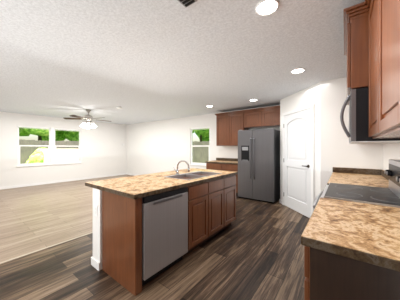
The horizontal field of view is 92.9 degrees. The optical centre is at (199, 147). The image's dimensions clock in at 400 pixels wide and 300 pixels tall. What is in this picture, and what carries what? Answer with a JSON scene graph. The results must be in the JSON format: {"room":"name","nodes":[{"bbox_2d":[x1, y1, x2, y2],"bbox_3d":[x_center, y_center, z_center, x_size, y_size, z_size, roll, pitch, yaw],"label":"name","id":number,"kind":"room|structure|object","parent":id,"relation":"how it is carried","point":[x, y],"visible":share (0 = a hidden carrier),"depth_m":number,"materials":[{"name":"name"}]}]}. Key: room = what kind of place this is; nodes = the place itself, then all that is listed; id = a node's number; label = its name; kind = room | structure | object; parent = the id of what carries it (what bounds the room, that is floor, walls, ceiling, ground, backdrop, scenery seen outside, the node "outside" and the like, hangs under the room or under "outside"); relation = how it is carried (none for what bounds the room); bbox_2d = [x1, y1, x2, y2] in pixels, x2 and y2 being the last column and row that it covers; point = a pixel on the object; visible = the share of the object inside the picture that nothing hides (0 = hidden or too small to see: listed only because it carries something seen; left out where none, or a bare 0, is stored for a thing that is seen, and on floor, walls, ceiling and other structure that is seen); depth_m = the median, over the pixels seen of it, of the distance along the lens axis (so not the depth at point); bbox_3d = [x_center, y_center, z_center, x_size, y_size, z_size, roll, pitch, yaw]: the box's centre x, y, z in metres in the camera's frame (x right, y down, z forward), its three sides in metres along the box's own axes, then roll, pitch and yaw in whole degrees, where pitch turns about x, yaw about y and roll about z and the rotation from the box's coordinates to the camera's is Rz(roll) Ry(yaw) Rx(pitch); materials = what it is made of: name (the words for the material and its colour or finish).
{"room":"kitchen","nodes":[
{"label":"kitchen","id":0,"kind":"room"},
{"bbox_2d":[0,111,125,186],"bbox_3d":[-6.046,0.080,6.272,0.120,2.440,8.090,0,0,37],"label":"wall","id":1,"kind":"structure","parent":0,"point":[103,150],"depth_m":7.37,"materials":[{"name":"paint"}]},
{"bbox_2d":[16,125,80,166],"bbox_3d":[-5.457,-0.065,7.017,0.155,1.370,1.950,0,0,37],"label":"window","id":2,"kind":"structure","parent":1,"relation":"in","point":[51,146],"depth_m":6.97,"materials":[{"name":"white plastic"}]},
{"bbox_2d":[0,173,125,189],"bbox_3d":[-5.992,1.258,6.230,0.017,0.085,7.850,0,0,37],"label":"baseboard","id":3,"kind":"structure","parent":1,"relation":"attached to","point":[48,182],"depth_m":7.07,"materials":[{"name":"white wood"}]},
{"bbox_2d":[0,174,309,299],"bbox_3d":[-2.382,1.350,3.556,9.240,0.100,7.970,0,0,37],"label":"floor","id":4,"kind":"structure","parent":0,"point":[254,250],"depth_m":2.28,"materials":[{"name":"brown wood"}]},
{"bbox_2d":[0,232,92,263],"bbox_3d":[-1.647,1.297,2.920,0.036,0.006,7.850,0,0,37],"label":"transition strip","id":5,"kind":"object","parent":4,"relation":"on","point":[42,249],"depth_m":2.42,"materials":[{"name":"beige wood"}]},
{"bbox_2d":[85,172,236,295],"bbox_3d":[-0.347,0.870,2.703,0.951,0.860,1.988,0,0,37],"label":"kitchen island","id":6,"kind":"object","parent":4,"relation":"on","point":[117,230],"depth_m":2.01,"materials":[{"name":"brown wood"}]},
{"bbox_2d":[94,204,97,216],"bbox_3d":[-1.131,0.680,2.063,0.070,0.120,0.008,0,0,37],"label":"outlet","id":7,"kind":"object","parent":6,"relation":"attached to","point":[95,205],"depth_m":2.06,"materials":[{"name":"white plastic"}]},
{"bbox_2d":[85,168,232,195],"bbox_3d":[-0.356,0.421,2.710,0.990,0.042,1.980,0,0,37],"label":"island countertop","id":8,"kind":"structure","parent":6,"relation":"on","point":[161,181],"depth_m":2.20,"materials":[{"name":"beige stone"}]},
{"bbox_2d":[173,160,188,175],"bbox_3d":[-0.271,0.289,2.801,0.224,0.214,0.131,0,0,37],"label":"faucet","id":9,"kind":"object","parent":8,"relation":"on","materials":[{"name":"silver metal"}]},
{"bbox_2d":[173,172,216,179],"bbox_3d":[-0.077,0.495,2.812,0.466,0.198,0.816,0,0,37],"label":"sink","id":10,"kind":"object","parent":8,"relation":"in","point":[184,175],"depth_m":2.85,"materials":[{"name":"silver metal"}]},
{"bbox_2d":[142,187,187,285],"bbox_3d":[-0.557,0.873,2.128,0.614,0.855,0.600,0,0,37],"label":"dishwasher","id":11,"kind":"object","parent":6,"relation":"in","point":[164,231],"visible":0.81,"depth_m":1.89,"materials":[{"name":"silver metal"}]},
{"bbox_2d":[205,158,237,195],"bbox_3d":[0.780,0.807,5.605,1.108,0.985,0.630,0,0,37],"label":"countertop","id":12,"kind":"structure","parent":4,"relation":"on","point":[226,164],"depth_m":5.38,"materials":[{"name":"brown wood"}]},
{"bbox_2d":[238,128,279,203],"bbox_3d":[1.531,0.413,4.914,0.900,1.763,0.766,0,0,37],"label":"refrigerator","id":13,"kind":"object","parent":4,"relation":"on","point":[258,164],"visible":1,"depth_m":4.62,"materials":[{"name":"silver metal"}]},
{"bbox_2d":[301,167,399,299],"bbox_3d":[1.571,0.807,1.827,0.606,0.985,2.881,0,0,37],"label":"countertop","id":14,"kind":"structure","parent":4,"relation":"on","point":[351,250],"depth_m":0.84,"materials":[{"name":"beige stone"}]},
{"bbox_2d":[313,159,399,207],"bbox_3d":[1.425,0.705,1.693,0.670,1.190,0.756,0,0,37],"label":"range","id":15,"kind":"object","parent":4,"relation":"on","point":[389,196],"visible":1,"depth_m":1.62,"materials":[{"name":"silver metal"}]},
{"bbox_2d":[0,0,364,124],"bbox_3d":[-2.419,-1.200,3.508,9.240,0.120,8.090,0,0,37],"label":"ceiling","id":16,"kind":"structure","parent":0,"point":[140,61],"depth_m":2.34,"materials":[{"name":"white paint"}]},
{"bbox_2d":[64,109,111,128],"bbox_3d":[-3.303,-0.865,5.702,1.273,0.549,1.252,0,0,37],"label":"ceiling fan","id":17,"kind":"object","parent":16,"relation":"hanging from","point":[88,118],"visible":1,"depth_m":5.62,"materials":[{"name":"silver metal"}]},
{"bbox_2d":[178,0,196,7],"bbox_3d":[-0.158,-1.131,1.377,0.120,0.016,0.300,0,0,37],"label":"ceiling vent","id":18,"kind":"object","parent":16,"relation":"in","point":[185,3],"visible":1,"depth_m":1.47,"materials":[{"name":"grey plastic"}]},
{"bbox_2d":[255,0,278,15],"bbox_3d":[0.541,-1.136,1.536,0.186,0.014,0.186,0,0,37],"label":"recessed light","id":19,"kind":"object","parent":16,"relation":"in","point":[265,7],"visible":1,"depth_m":1.53,"materials":[{"name":"white plastic"}]},
{"bbox_2d":[291,68,304,73],"bbox_3d":[1.441,-1.136,2.799,0.186,0.014,0.186,0,0,37],"label":"recessed light","id":20,"kind":"object","parent":16,"relation":"in","point":[297,70],"visible":0.98,"depth_m":2.78,"materials":[{"name":"white plastic"}]},
{"bbox_2d":[126,105,279,174],"bbox_3d":[0.044,0.080,6.642,9.120,2.440,0.120,0,0,37],"label":"wall","id":21,"kind":"structure","parent":0,"point":[158,146],"depth_m":7.59,"materials":[{"name":"paint"}]},
{"bbox_2d":[189,126,209,165],"bbox_3d":[0.004,-0.060,6.631,0.930,1.340,0.125,0,0,37],"label":"window","id":22,"kind":"structure","parent":21,"relation":"in","point":[192,146],"depth_m":6.68,"materials":[{"name":"white plastic"}]},
{"bbox_2d":[215,113,230,144],"bbox_3d":[0.797,-0.526,5.775,0.509,0.922,0.342,0,0,37],"label":"upper cabinet","id":23,"kind":"object","parent":21,"relation":"attached to","point":[229,125],"depth_m":5.64,"materials":[{"name":"brown wood"}]},
{"bbox_2d":[231,113,248,144],"bbox_3d":[1.106,-0.526,5.539,0.509,0.922,0.342,0,0,37],"label":"upper cabinet","id":24,"kind":"object","parent":21,"relation":"attached to","point":[236,118],"depth_m":5.40,"materials":[{"name":"brown wood"}]},
{"bbox_2d":[243,109,266,128],"bbox_3d":[1.536,-0.774,5.212,0.563,0.427,0.342,0,0,37],"label":"upper cabinet","id":25,"kind":"object","parent":21,"relation":"attached to","point":[253,118],"depth_m":5.09,"materials":[{"name":"brown wood"}]},
{"bbox_2d":[263,105,279,126],"bbox_3d":[1.884,-0.774,4.947,0.551,0.427,0.342,0,0,37],"label":"upper cabinet","id":26,"kind":"object","parent":21,"relation":"attached to","point":[271,117],"depth_m":4.80,"materials":[{"name":"brown wood"}]},
{"bbox_2d":[280,77,382,202],"bbox_3d":[2.451,0.080,3.853,1.670,2.440,1.400,0,0,37],"label":"wall","id":27,"kind":"structure","parent":0,"point":[334,147],"depth_m":3.19,"materials":[{"name":"paint"}]},
{"bbox_2d":[282,104,314,217],"bbox_3d":[1.970,0.253,3.884,0.718,2.095,0.718,0,0,37],"label":"pantry door","id":28,"kind":"structure","parent":27,"relation":"in","point":[298,159],"depth_m":3.78,"materials":[{"name":"white wood"}]},
{"bbox_2d":[383,143,399,169],"bbox_3d":[1.172,0.080,0.697,0.120,2.440,7.970,0,0,37],"label":"wall","id":29,"kind":"structure","parent":0,"point":[391,150],"depth_m":2.40,"materials":[{"name":"paint"}]},
{"bbox_2d":[343,8,366,103],"bbox_3d":[1.426,-0.718,1.490,0.432,0.539,0.445,0,0,37],"label":"upper cabinet","id":30,"kind":"object","parent":29,"relation":"attached to","point":[355,25],"depth_m":1.41,"materials":[{"name":"brown wood"}]},
{"bbox_2d":[340,87,399,143],"bbox_3d":[1.504,-0.243,1.632,0.475,0.398,0.756,0,0,37],"label":"over-the-range microwave","id":31,"kind":"object","parent":30,"relation":"attached to","point":[358,133],"visible":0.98,"depth_m":1.41,"materials":[{"name":"silver metal"}]},
{"bbox_2d":[367,0,370,136],"bbox_3d":[1.164,-0.526,1.047,0.312,0.922,0.575,0,0,37],"label":"upper cabinet","id":32,"kind":"object","parent":29,"relation":"attached to","point":[368,1],"depth_m":1.32,"materials":[{"name":"brown wood"}]},
{"bbox_2d":[371,0,399,138],"bbox_3d":[0.873,-0.526,0.665,0.312,0.922,0.635,0,0,37],"label":"upper cabinet","id":33,"kind":"object","parent":29,"relation":"attached to","point":[372,40],"depth_m":0.91,"materials":[{"name":"brown wood"}]},
{"bbox_2d":[391,0,399,131],"bbox_3d":[0.555,-0.526,0.247,0.312,0.922,0.666,0,0,37],"label":"upper cabinet","id":34,"kind":"object","parent":29,"relation":"attached to","point":[395,4],"depth_m":0.66,"materials":[{"name":"brown wood"}]},
{"label":"outside","id":35,"kind":"structure","parent":0,"visible":0},
{"bbox_3d":[-1.421,1.550,10.511,65.000,0.200,65.000,0,0,37],"label":"ground","id":36,"kind":"structure","parent":35,"visible":0},
{"bbox_2d":[19,127,208,163],"bbox_3d":[-3.754,-1.455,12.946,26.899,5.809,10.967,0,0,-8],"label":"trees","id":37,"kind":"object","parent":36,"relation":"on","point":[32,154],"depth_m":11.39,"materials":[{"name":"green plant"}]}
]}

